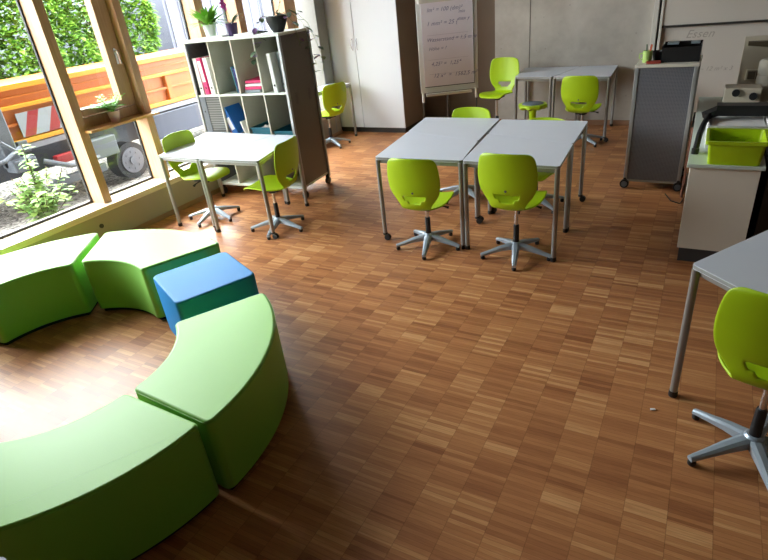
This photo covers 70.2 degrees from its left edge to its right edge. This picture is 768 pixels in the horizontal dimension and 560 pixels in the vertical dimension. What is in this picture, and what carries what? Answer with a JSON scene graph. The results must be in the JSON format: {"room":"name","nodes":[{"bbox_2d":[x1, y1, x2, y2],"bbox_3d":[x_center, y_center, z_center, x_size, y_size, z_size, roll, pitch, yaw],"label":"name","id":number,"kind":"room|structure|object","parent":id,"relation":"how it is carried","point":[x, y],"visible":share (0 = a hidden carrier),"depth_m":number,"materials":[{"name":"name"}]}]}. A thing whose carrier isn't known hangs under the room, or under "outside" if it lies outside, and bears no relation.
{"room":"classroom","nodes":[
{"label":"classroom","id":0,"kind":"room"},
{"bbox_2d":[107,110,120,122],"bbox_3d":[-2.694,-1.637,5.460,0.120,0.106,0.120,9,32,27],"label":"pot","id":1,"kind":"object","parent":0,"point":[114,115],"depth_m":5.43,"materials":[{"name":"brown ceramic"}]},
{"bbox_2d":[16,114,341,250],"bbox_3d":[-3.189,-0.146,4.881,0.068,0.320,10.500,9,32,27],"label":"wall","id":2,"kind":"structure","parent":0,"point":[130,215],"depth_m":5.80,"materials":[{"name":"paint"}]},
{"bbox_2d":[0,201,91,238],"bbox_3d":[-3.602,-1.625,4.154,0.030,2.921,1.963,9,32,27],"label":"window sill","id":3,"kind":"structure","parent":2,"relation":"in","point":[87,202],"depth_m":5.18,"materials":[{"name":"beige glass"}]},
{"bbox_2d":[15,0,111,203],"bbox_3d":[-3.033,-2.083,4.893,0.212,2.922,0.104,9,32,27],"label":"window frame","id":4,"kind":"structure","parent":2,"relation":"attached to","point":[33,14],"depth_m":5.06,"materials":[{"name":"brown wood"}]},
{"bbox_2d":[42,0,151,194],"bbox_3d":[-2.859,-2.267,5.201,0.186,2.921,0.694,9,32,27],"label":"window","id":5,"kind":"structure","parent":2,"relation":"in","point":[97,10],"depth_m":5.43,"materials":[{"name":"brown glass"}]},
{"bbox_2d":[85,112,159,132],"bbox_3d":[-2.658,-1.593,5.526,0.195,0.040,0.825,9,32,27],"label":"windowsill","id":6,"kind":"structure","parent":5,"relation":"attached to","point":[136,117],"depth_m":5.44,"materials":[{"name":"brown wood"}]},
{"bbox_2d":[90,92,125,122],"bbox_3d":[-2.687,-1.713,5.417,0.337,0.278,0.416,9,32,27],"label":"potted fern","id":7,"kind":"object","parent":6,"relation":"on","point":[114,115],"visible":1,"depth_m":5.41,"materials":[{"name":"green plant"}]},
{"bbox_2d":[105,0,170,178],"bbox_3d":[-2.665,-2.438,5.481,0.212,2.922,0.099,9,32,27],"label":"trim","id":8,"kind":"structure","parent":2,"relation":"attached to","point":[146,130],"depth_m":5.70,"materials":[{"name":"brown wood"}]},
{"bbox_2d":[0,118,325,255],"bbox_3d":[-3.341,-0.334,4.862,0.385,0.058,10.500,9,32,27],"label":"trim","id":9,"kind":"structure","parent":2,"relation":"attached to","point":[21,239],"depth_m":5.30,"materials":[{"name":"brown wood"}]},
{"bbox_2d":[168,162,189,171],"bbox_3d":[-2.502,-2.690,5.918,0.030,2.921,0.943,9,32,27],"label":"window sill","id":10,"kind":"structure","parent":2,"relation":"in","point":[186,163],"depth_m":6.50,"materials":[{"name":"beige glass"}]},
{"bbox_2d":[178,0,205,39],"bbox_3d":[-2.164,-2.924,6.285,0.212,2.922,0.141,9,32,27],"label":"trim","id":11,"kind":"structure","parent":2,"relation":"attached to","point":[197,32],"depth_m":6.21,"materials":[{"name":"brown wood"}]},
{"bbox_2d":[223,0,247,32],"bbox_3d":[-1.847,-3.230,6.792,0.212,2.922,0.136,9,32,27],"label":"trim","id":12,"kind":"structure","parent":2,"relation":"attached to","point":[233,7],"depth_m":6.72,"materials":[{"name":"brown wood"}]},
{"bbox_2d":[130,130,342,229],"bbox_3d":[-3.148,-0.025,4.928,0.012,0.055,10.500,9,32,27],"label":"baseboard","id":13,"kind":"structure","parent":2,"relation":"attached to","point":[192,202],"depth_m":6.25,"materials":[{"name":"brown wood"}]},
{"bbox_2d":[270,0,297,28],"bbox_3d":[-1.377,-3.686,7.547,0.212,2.922,0.256,9,32,27],"label":"trim","id":14,"kind":"structure","parent":2,"relation":"attached to","point":[285,5],"depth_m":7.46,"materials":[{"name":"brown wood"}]},
{"bbox_2d":[294,0,337,110],"bbox_3d":[-1.099,-3.984,8.046,0.370,2.922,0.250,9,32,27],"label":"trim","id":15,"kind":"structure","parent":2,"relation":"attached to","point":[313,11],"depth_m":8.10,"materials":[{"name":"white paint"}]},
{"bbox_2d":[0,118,767,559],"bbox_3d":[0.688,0.197,3.862,8.680,0.100,12.300,9,32,27],"label":"floor","id":16,"kind":"structure","parent":0,"point":[451,404],"depth_m":3.13,"materials":[{"name":"brown wood"}]},
{"bbox_2d":[0,233,99,344],"bbox_3d":[-2.734,0.072,4.241,1.197,0.445,0.707,-25,33,-31],"label":"bench","id":17,"kind":"object","parent":16,"relation":"on","point":[43,285],"visible":0.91,"depth_m":4.08,"materials":[{"name":"green leather"}]},
{"bbox_2d":[0,395,219,559],"bbox_3d":[-1.293,0.920,2.345,1.032,0.445,0.576,-20,31,-24],"label":"bench","id":18,"kind":"object","parent":16,"relation":"on","point":[118,480],"visible":0.99,"depth_m":2.21,"materials":[{"name":"green plastic"}]},
{"bbox_2d":[82,229,220,319],"bbox_3d":[-1.844,-0.064,4.307,1.170,0.445,0.686,9,32,27],"label":"bench","id":19,"kind":"object","parent":16,"relation":"on","point":[121,268],"visible":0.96,"depth_m":4.11,"materials":[{"name":"green plastic"}]},
{"bbox_2d":[162,130,239,227],"bbox_3d":[-1.891,-1.074,5.714,0.576,0.910,0.541,8,31,26],"label":"swivel chair","id":20,"kind":"object","parent":16,"relation":"on","point":[174,140],"visible":0.77,"depth_m":5.73,"materials":[{"name":"plastic"}]},
{"bbox_2d":[153,252,258,335],"bbox_3d":[-1.187,0.162,3.745,0.534,0.445,0.534,-24,33,-29],"label":"bench","id":21,"kind":"object","parent":16,"relation":"on","point":[218,280],"visible":0.69,"depth_m":3.56,"materials":[{"name":"blue leather"}]},
{"bbox_2d":[135,293,287,489],"bbox_3d":[-0.865,0.550,2.949,0.613,0.445,1.131,-5,28,3],"label":"bench","id":22,"kind":"object","parent":16,"relation":"on","point":[225,373],"visible":0.95,"depth_m":2.67,"materials":[{"name":"green fabric"}]},
{"bbox_2d":[158,132,286,231],"bbox_3d":[-1.750,-1.070,5.832,1.021,0.765,0.938,9,32,27],"label":"table","id":23,"kind":"object","parent":16,"relation":"on","point":[208,143],"visible":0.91,"depth_m":5.60,"materials":[{"name":"laminate"}]},
{"bbox_2d":[198,135,308,238],"bbox_3d":[-1.192,-0.967,5.521,0.769,0.765,0.905,9,32,27],"label":"table","id":24,"kind":"object","parent":16,"relation":"on","point":[256,153],"visible":0.93,"depth_m":5.20,"materials":[{"name":"laminate"}]},
{"bbox_2d":[182,28,330,197],"bbox_3d":[-1.398,-1.872,6.240,1.245,1.720,0.600,7,31,24],"label":"shelf unit","id":25,"kind":"object","parent":16,"relation":"on","point":[298,105],"visible":0.71,"depth_m":5.99,"materials":[{"name":"laminate"}]},
{"bbox_2d":[192,55,208,94],"bbox_3d":[-1.990,-2.303,6.127,0.052,0.380,0.282,6,30,24],"label":"ring binder","id":26,"kind":"object","parent":25,"relation":"on","point":[201,86],"visible":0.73,"depth_m":6.02,"materials":[{"name":"white paint"}]},
{"bbox_2d":[196,56,211,94],"bbox_3d":[-1.931,-2.296,6.100,0.082,0.383,0.282,7,31,24],"label":"ring binder","id":27,"kind":"object","parent":25,"relation":"on","point":[199,61],"visible":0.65,"depth_m":5.99,"materials":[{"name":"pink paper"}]},
{"bbox_2d":[187,4,227,37],"bbox_3d":[-1.871,-2.771,5.839,0.523,0.329,0.518,9,32,27],"label":"potted plant","id":28,"kind":"object","parent":25,"relation":"on","point":[207,17],"visible":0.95,"depth_m":5.79,"materials":[{"name":"green plant"}]},
{"bbox_2d":[202,57,217,93],"bbox_3d":[-1.857,-2.287,6.067,0.074,0.382,0.282,7,31,24],"label":"ring binder","id":29,"kind":"object","parent":25,"relation":"on","point":[206,61],"visible":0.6,"depth_m":5.95,"materials":[{"name":"white paint"}]},
{"bbox_2d":[211,34,228,37],"bbox_3d":[-1.728,-2.619,5.855,0.150,0.018,0.240,4,30,19],"label":"pile","id":30,"kind":"object","parent":25,"relation":"on","point":[222,35],"visible":0.76,"depth_m":5.76,"materials":[{"name":"white paper"}]},
{"bbox_2d":[216,0,247,35],"bbox_3d":[-1.583,-2.768,5.725,0.460,0.373,0.377,9,32,27],"label":"potted orchid","id":31,"kind":"object","parent":25,"relation":"on","point":[232,28],"visible":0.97,"depth_m":5.72,"materials":[{"name":"purple ceramic"}]},
{"bbox_2d":[224,103,244,132],"bbox_3d":[-1.688,-1.840,6.244,0.192,0.316,0.262,7,31,24],"label":"magazine file","id":32,"kind":"object","parent":25,"relation":"on","point":[234,113],"visible":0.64,"depth_m":6.17,"materials":[{"name":"blue paper"}]},
{"bbox_2d":[230,66,238,92],"bbox_3d":[-1.566,-2.213,5.986,0.038,0.270,0.240,7,31,24],"label":"folder","id":33,"kind":"object","parent":25,"relation":"on","point":[232,66],"visible":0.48,"depth_m":5.88,"materials":[{"name":"teal plastic"}]},
{"bbox_2d":[232,67,239,92],"bbox_3d":[-1.547,-2.207,5.979,0.036,0.260,0.240,7,31,24],"label":"folder","id":34,"kind":"object","parent":25,"relation":"on","point":[233,67],"visible":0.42,"depth_m":5.87,"materials":[{"name":"blue plastic"}]},
{"bbox_2d":[240,120,247,133],"bbox_3d":[-1.527,-1.729,6.239,0.079,0.216,0.220,7,31,24],"label":"sheaf","id":35,"kind":"object","parent":25,"relation":"on","point":[243,123],"visible":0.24,"depth_m":6.15,"materials":[{"name":"white paper"}]},
{"bbox_2d":[234,32,263,35],"bbox_3d":[-1.392,-2.577,5.705,0.260,0.018,0.240,9,32,27],"label":"pile","id":36,"kind":"object","parent":25,"relation":"on","point":[246,33],"visible":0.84,"depth_m":5.63,"materials":[{"name":"white paper"}]},
{"bbox_2d":[245,89,261,92],"bbox_3d":[-1.339,-2.094,5.971,0.210,0.028,0.320,8,31,26],"label":"folder","id":37,"kind":"object","parent":25,"relation":"on","point":[253,90],"visible":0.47,"depth_m":5.84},
{"bbox_2d":[245,86,261,89],"bbox_3d":[-1.338,-2.124,5.960,0.210,0.028,0.320,7,31,23],"label":"folder","id":38,"kind":"object","parent":37,"relation":"on","point":[249,87],"visible":0.46,"depth_m":5.84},
{"bbox_2d":[245,83,260,86],"bbox_3d":[-1.337,-2.153,5.949,0.210,0.024,0.320,5,30,20],"label":"sheaf","id":39,"kind":"object","parent":38,"relation":"on","point":[248,84],"visible":0.26,"depth_m":5.83,"materials":[{"name":"white paper"}]},
{"bbox_2d":[245,76,260,82],"bbox_3d":[-1.338,-2.185,5.937,0.210,0.028,0.320,3,29,18],"label":"folder","id":40,"kind":"object","parent":39,"relation":"on","point":[256,79],"visible":0.38,"depth_m":5.82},
{"bbox_2d":[250,121,270,133],"bbox_3d":[-1.268,-1.703,6.196,0.274,0.150,0.424,7,31,24],"label":"tray","id":41,"kind":"object","parent":25,"relation":"on","point":[258,129],"visible":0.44,"depth_m":6.04,"materials":[{"name":"teal plastic"}]},
{"bbox_2d":[266,51,283,91],"bbox_3d":[-1.097,-2.191,5.727,0.064,0.382,0.282,7,31,24],"label":"ring binder","id":42,"kind":"object","parent":25,"relation":"on","point":[272,59],"visible":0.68,"depth_m":5.64,"materials":[{"name":"white paint"}]},
{"bbox_2d":[276,52,284,90],"bbox_3d":[-1.003,-2.221,5.763,0.055,0.381,0.282,7,31,24],"label":"ring binder","id":43,"kind":"object","parent":25,"relation":"on","point":[277,53],"visible":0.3,"depth_m":5.64,"materials":[{"name":"black plastic"}]},
{"bbox_2d":[272,123,292,134],"bbox_3d":[-0.999,-1.650,6.088,0.274,0.120,0.424,7,31,24],"label":"tray","id":44,"kind":"object","parent":25,"relation":"on","point":[285,130],"visible":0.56,"depth_m":5.97,"materials":[{"name":"teal plastic"}]},
{"bbox_2d":[246,0,325,73],"bbox_3d":[-1.035,-2.454,5.611,0.848,0.742,0.305,-12,28,-10],"label":"trailing plant","id":45,"kind":"object","parent":25,"relation":"on","point":[276,23],"visible":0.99,"depth_m":5.52,"materials":[{"name":"green plant"}]},
{"bbox_2d":[243,136,303,239],"bbox_3d":[-1.073,-0.899,5.235,0.558,0.890,0.542,5,30,20],"label":"swivel chair","id":46,"kind":"object","parent":16,"relation":"on","point":[286,154],"visible":0.97,"depth_m":5.13,"materials":[{"name":"plastic"}]},
{"bbox_2d":[321,82,350,148],"bbox_3d":[-0.828,-2.418,8.009,0.541,0.910,0.560,-28,35,-35],"label":"swivel chair","id":47,"kind":"object","parent":16,"relation":"on","point":[335,94],"visible":0.91,"depth_m":7.76,"materials":[{"name":"plastic"}]},
{"bbox_2d":[318,83,357,135],"bbox_3d":[-0.801,-2.495,8.264,0.414,0.800,0.761,9,32,27],"label":"table","id":48,"kind":"object","parent":16,"relation":"on","point":[320,89],"visible":0.41,"depth_m":8.37,"materials":[{"name":"metal"}]},
{"bbox_2d":[323,0,423,132],"bbox_3d":[-0.281,-3.649,8.449,1.492,2.550,0.756,9,32,27],"label":"tall cabinet","id":49,"kind":"object","parent":16,"relation":"on","point":[373,44],"visible":0.86,"depth_m":8.21,"materials":[{"name":"white wood"}]},
{"bbox_2d":[387,158,459,259],"bbox_3d":[0.362,-0.663,4.529,0.539,0.850,0.562,8,31,26],"label":"swivel chair","id":50,"kind":"object","parent":16,"relation":"on","point":[417,180],"visible":1,"depth_m":4.29,"materials":[{"name":"plastic"}]},
{"bbox_2d":[375,132,482,248],"bbox_3d":[0.453,-0.844,4.939,0.880,0.765,0.855,9,32,27],"label":"table","id":51,"kind":"object","parent":16,"relation":"on","point":[444,151],"visible":0.92,"depth_m":4.66,"materials":[{"name":"laminate"}]},
{"bbox_2d":[415,0,477,117],"bbox_3d":[0.825,-2.656,7.090,0.728,1.858,0.523,-5,28,2],"label":"flipchart","id":52,"kind":"object","parent":16,"relation":"on","point":[446,29],"visible":0.99,"depth_m":6.73,"materials":[{"name":"white paper"}]},
{"bbox_2d":[426,89,471,96],"bbox_3d":[0.829,-2.388,6.969,0.580,0.030,0.060,-5,28,2],"label":"tray","id":53,"kind":"object","parent":52,"relation":"on","point":[440,91],"depth_m":6.95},
{"bbox_2d":[408,117,499,219],"bbox_3d":[0.679,-1.125,5.418,0.915,0.765,0.857,9,32,27],"label":"table","id":54,"kind":"object","parent":16,"relation":"on","point":[476,129],"visible":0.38,"depth_m":5.24,"materials":[{"name":"laminate"}]},
{"bbox_2d":[440,107,490,203],"bbox_3d":[0.787,-1.270,5.576,0.527,0.852,0.570,11,32,29],"label":"swivel chair","id":55,"kind":"object","parent":16,"relation":"on","point":[464,112],"visible":0.2,"depth_m":5.61,"materials":[{"name":"plastic"}]},
{"bbox_2d":[479,57,518,117],"bbox_3d":[1.588,-2.531,7.609,0.570,1.002,0.553,14,34,34],"label":"swivel chair","id":56,"kind":"object","parent":16,"relation":"on","point":[502,69],"visible":0.97,"depth_m":7.61,"materials":[{"name":"plastic"}]},
{"bbox_2d":[478,153,550,270],"bbox_3d":[1.035,-0.593,4.191,0.535,0.910,0.565,11,32,29],"label":"swivel chair","id":57,"kind":"object","parent":16,"relation":"on","point":[508,181],"visible":1,"depth_m":3.94,"materials":[{"name":"plastic"}]},
{"bbox_2d":[463,134,572,261],"bbox_3d":[1.132,-0.728,4.578,0.830,0.765,0.866,9,32,27],"label":"table","id":58,"kind":"object","parent":16,"relation":"on","point":[549,156],"visible":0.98,"depth_m":4.36,"materials":[{"name":"laminate"}]},
{"bbox_2d":[518,101,547,118],"bbox_3d":[1.828,-1.872,6.734,0.335,0.616,0.335,-24,33,-30],"label":"stool","id":59,"kind":"object","parent":16,"relation":"on","point":[532,107],"visible":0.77,"depth_m":6.54,"materials":[{"name":"plastic"}]},
{"bbox_2d":[489,119,587,230],"bbox_3d":[1.371,-0.996,5.030,0.851,0.765,0.799,9,32,27],"label":"table","id":60,"kind":"object","parent":16,"relation":"on","point":[549,130],"visible":0.63,"depth_m":4.90,"materials":[{"name":"laminate"}]},
{"bbox_2d":[518,117,564,213],"bbox_3d":[1.423,-1.077,5.161,0.537,0.775,0.574,13,34,32],"label":"swivel chair","id":61,"kind":"object","parent":16,"relation":"on","point":[542,176],"visible":0.22,"depth_m":5.14,"materials":[{"name":"plastic"}]},
{"bbox_2d":[514,66,579,120],"bbox_3d":[2.213,-2.455,7.548,0.774,0.800,0.827,9,32,27],"label":"table","id":62,"kind":"object","parent":16,"relation":"on","point":[540,73],"visible":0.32,"depth_m":7.32,"materials":[{"name":"laminate"}]},
{"bbox_2d":[561,76,602,146],"bbox_3d":[2.469,-2.155,6.856,0.537,0.872,0.580,11,33,30],"label":"swivel chair","id":63,"kind":"object","parent":16,"relation":"on","point":[579,89],"visible":0.99,"depth_m":6.57,"materials":[{"name":"plastic"}]},
{"bbox_2d":[551,65,617,141],"bbox_3d":[2.686,-2.355,7.261,0.743,0.800,0.879,9,32,27],"label":"table","id":64,"kind":"object","parent":16,"relation":"on","point":[605,72],"visible":0.73,"depth_m":7.02,"materials":[{"name":"laminate"}]},
{"bbox_2d":[620,55,702,190],"bbox_3d":[2.688,-1.518,5.307,0.562,1.160,0.530,10,32,28],"label":"base cabinet","id":65,"kind":"object","parent":16,"relation":"on","point":[663,95],"visible":0.88,"depth_m":5.11,"materials":[{"name":"metal"}]},
{"bbox_2d":[639,50,652,62],"bbox_3d":[2.422,-2.063,5.041,0.103,0.100,0.084,-7,28,-2],"label":"mug","id":66,"kind":"object","parent":65,"relation":"on","point":[647,55],"visible":0.9,"depth_m":5.02,"materials":[{"name":"green ceramic"}]},
{"bbox_2d":[646,60,660,63],"bbox_3d":[2.456,-1.984,4.975,0.120,0.016,0.100,7,31,23],"label":"notebook","id":67,"kind":"object","parent":65,"relation":"on","point":[654,61],"visible":1,"depth_m":4.95,"materials":[{"name":"red paper"}]},
{"bbox_2d":[652,50,661,60],"bbox_3d":[2.538,-2.080,5.063,0.104,0.085,0.104,9,32,27],"label":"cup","id":68,"kind":"object","parent":65,"relation":"on","point":[656,54],"visible":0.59,"depth_m":5.04,"materials":[{"name":"black plastic"}]},
{"bbox_2d":[661,40,702,62],"bbox_3d":[2.697,-2.072,4.944,0.310,0.152,0.240,10,32,28],"label":"box","id":69,"kind":"object","parent":65,"relation":"on","point":[688,50],"visible":0.96,"depth_m":4.88,"materials":[{"name":"black plastic"}]},
{"bbox_2d":[680,127,693,196],"bbox_3d":[2.797,-1.080,5.039,0.024,0.625,0.154,11,32,29],"label":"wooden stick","id":70,"kind":"object","parent":16,"relation":"on","point":[686,168],"visible":0.77,"depth_m":5.05,"materials":[{"name":"brown wood"}]},
{"bbox_2d":[684,112,695,168],"bbox_3d":[2.985,-1.268,5.351,0.017,0.620,0.550,9,32,27],"label":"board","id":71,"kind":"object","parent":16,"relation":"on","point":[693,120],"visible":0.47,"depth_m":5.12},
{"bbox_2d":[668,230,767,397],"bbox_3d":[1.984,0.274,2.520,0.985,0.765,0.985,-13,29,-12],"label":"table","id":72,"kind":"object","parent":16,"relation":"on","point":[744,263],"visible":1,"depth_m":2.48,"materials":[{"name":"laminate"}]},
{"bbox_2d":[677,168,760,261],"bbox_3d":[2.829,-0.928,4.641,0.410,0.720,2.180,9,32,27],"label":"base cabinet","id":73,"kind":"object","parent":16,"relation":"on","point":[718,203],"visible":0.42,"depth_m":3.79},
{"bbox_2d":[687,97,765,170],"bbox_3d":[2.798,-1.261,4.476,0.450,0.025,2.255,9,32,27],"label":"countertop","id":74,"kind":"structure","parent":73,"relation":"on","point":[699,160],"depth_m":3.90,"materials":[{"name":"grey laminate"}]},
{"bbox_2d":[705,125,707,147],"bbox_3d":[2.602,-1.077,4.050,0.390,0.090,0.450,9,32,26],"label":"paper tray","id":75,"kind":"object","parent":74,"relation":"on","point":[706,146],"visible":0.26,"depth_m":4.07,"materials":[{"name":"white plastic"}]},
{"bbox_2d":[707,116,767,128],"bbox_3d":[2.593,-1.151,4.011,0.390,0.065,0.450,9,32,26],"label":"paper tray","id":76,"kind":"object","parent":75,"relation":"on","point":[758,122],"visible":0.54,"depth_m":3.97,"materials":[{"name":"grey plastic"}]},
{"bbox_2d":[691,102,767,154],"bbox_3d":[2.504,-1.092,3.934,0.459,0.255,0.544,9,32,27],"label":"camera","id":77,"kind":"object","parent":74,"relation":"on","point":[722,108],"visible":1,"depth_m":3.99,"materials":[{"name":"black plastic"}]},
{"bbox_2d":[706,128,767,165],"bbox_3d":[2.370,-0.898,3.687,0.358,0.162,0.368,9,32,27],"label":"storage box","id":78,"kind":"object","parent":74,"relation":"on","point":[726,146],"visible":1,"depth_m":3.60,"materials":[{"name":"green plastic"}]},
{"bbox_2d":[722,84,761,101],"bbox_3d":[3.131,-1.594,4.789,0.270,0.200,0.225,9,32,27],"label":"power outlet","id":79,"kind":"object","parent":74,"relation":"on","point":[732,92],"visible":0.77,"depth_m":4.71,"materials":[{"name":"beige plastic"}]},
{"bbox_2d":[755,58,767,101],"bbox_3d":[3.399,-1.767,4.865,0.150,0.380,0.150,9,32,27],"label":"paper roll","id":80,"kind":"object","parent":74,"relation":"on","point":[762,74],"visible":0.67,"depth_m":4.82,"materials":[{"name":"white paper"}]},
{"bbox_2d":[687,287,767,489],"bbox_3d":[1.598,0.370,2.217,0.544,0.955,0.578,15,35,35],"label":"swivel chair","id":81,"kind":"object","parent":16,"relation":"on","point":[740,333],"visible":1,"depth_m":2.07,"materials":[{"name":"plastic"}]},
{"bbox_2d":[746,116,767,238],"bbox_3d":[3.441,-0.746,4.190,1.030,0.700,1.750,9,32,27],"label":"base cabinet","id":82,"kind":"object","parent":16,"relation":"on","point":[758,223],"visible":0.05,"depth_m":3.79,"materials":[{"name":"black plastic"}]},
{"bbox_2d":[424,0,494,117],"bbox_3d":[0.563,-4.270,8.526,2.880,3.400,0.300,9,32,27],"label":"wall","id":83,"kind":"structure","parent":0,"point":[435,106],"depth_m":8.55,"materials":[{"name":"brown wood"}]},
{"bbox_2d":[495,0,654,119],"bbox_3d":[4.196,-3.533,6.373,5.920,3.400,0.200,9,32,27],"label":"wall","id":84,"kind":"structure","parent":0,"point":[563,33],"depth_m":7.46,"materials":[{"name":"paint"}]},
{"bbox_2d":[527,0,530,117],"bbox_3d":[1.991,-3.880,7.406,0.012,3.320,0.005,9,32,27],"label":"trim","id":85,"kind":"structure","parent":84,"relation":"attached to","point":[530,0],"depth_m":7.71,"materials":[{"name":"grey metal"}]},
{"bbox_2d":[500,119,694,124],"bbox_3d":[4.320,-2.021,7.067,5.900,0.070,0.015,9,32,27],"label":"baseboard","id":86,"kind":"structure","parent":84,"relation":"attached to","point":[590,122],"depth_m":7.70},
{"bbox_2d":[649,0,767,119],"bbox_3d":[4.786,-3.086,6.072,3.240,2.620,0.100,9,32,27],"label":"whiteboard","id":87,"kind":"object","parent":84,"relation":"attached to","point":[723,26],"visible":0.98,"depth_m":6.65,"materials":[{"name":"metal"}]},
{"bbox_2d":[737,35,767,83],"bbox_3d":[3.581,-1.996,5.096,0.440,0.530,0.070,9,32,27],"label":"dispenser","id":88,"kind":"object","parent":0,"point":[755,49],"visible":0.61,"depth_m":5.13,"materials":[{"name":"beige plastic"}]},
{"bbox_2d":[747,71,757,78],"bbox_3d":[3.507,-1.935,5.157,0.123,0.070,0.004,9,32,27],"label":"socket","id":89,"kind":"object","parent":88,"relation":"attached to","point":[750,74],"depth_m":5.17,"materials":[{"name":"black plastic"}]},
{"label":"outside","id":90,"kind":"structure","parent":0,"visible":0},
{"bbox_2d":[0,125,204,234],"bbox_3d":[-10.594,-5.200,16.711,24.580,0.467,44.000,9,32,27],"label":"ground","id":91,"kind":"structure","parent":90,"point":[10,219],"depth_m":9.20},
{"bbox_2d":[0,143,77,224],"bbox_3d":[-4.158,-1.099,6.428,0.751,0.983,1.027,9,32,27],"label":"leafy shrub","id":92,"kind":"object","parent":91,"relation":"on","point":[44,204],"visible":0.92,"depth_m":6.48,"materials":[{"name":"green plant"}]},
{"bbox_2d":[0,0,98,76],"bbox_3d":[-14.144,-0.413,4.997,0.300,3.740,26.600,9,32,27],"label":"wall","id":93,"kind":"structure","parent":91,"relation":"on","point":[73,4],"depth_m":13.35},
{"bbox_2d":[0,0,161,79],"bbox_3d":[-8.008,-4.277,10.658,3.189,4.048,7.983,8,31,25],"label":"hedge","id":94,"kind":"object","parent":91,"relation":"on","point":[65,23],"visible":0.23,"depth_m":11.39,"materials":[{"name":"green plant"}]},
{"bbox_2d":[0,47,202,186],"bbox_3d":[-4.565,-3.053,9.943,2.385,1.794,7.500,9,32,27],"label":"truck","id":95,"kind":"object","parent":91,"relation":"on","point":[28,114],"visible":0.52,"depth_m":8.47,"materials":[{"name":"orange metal"}]},
{"bbox_2d":[53,151,73,161],"bbox_3d":[-4.687,-1.834,8.107,0.110,0.120,0.400,9,32,27],"label":"tail light","id":96,"kind":"object","parent":95,"relation":"attached to","point":[67,156],"depth_m":8.01,"materials":[{"name":"red plastic"}]},
{"bbox_2d":[121,0,272,53],"bbox_3d":[-4.574,-8.659,18.680,3.120,3.500,9.600,9,32,27],"label":"building","id":97,"kind":"structure","parent":91,"relation":"on","point":[172,30],"depth_m":14.61,"materials":[{"name":"white paint"}]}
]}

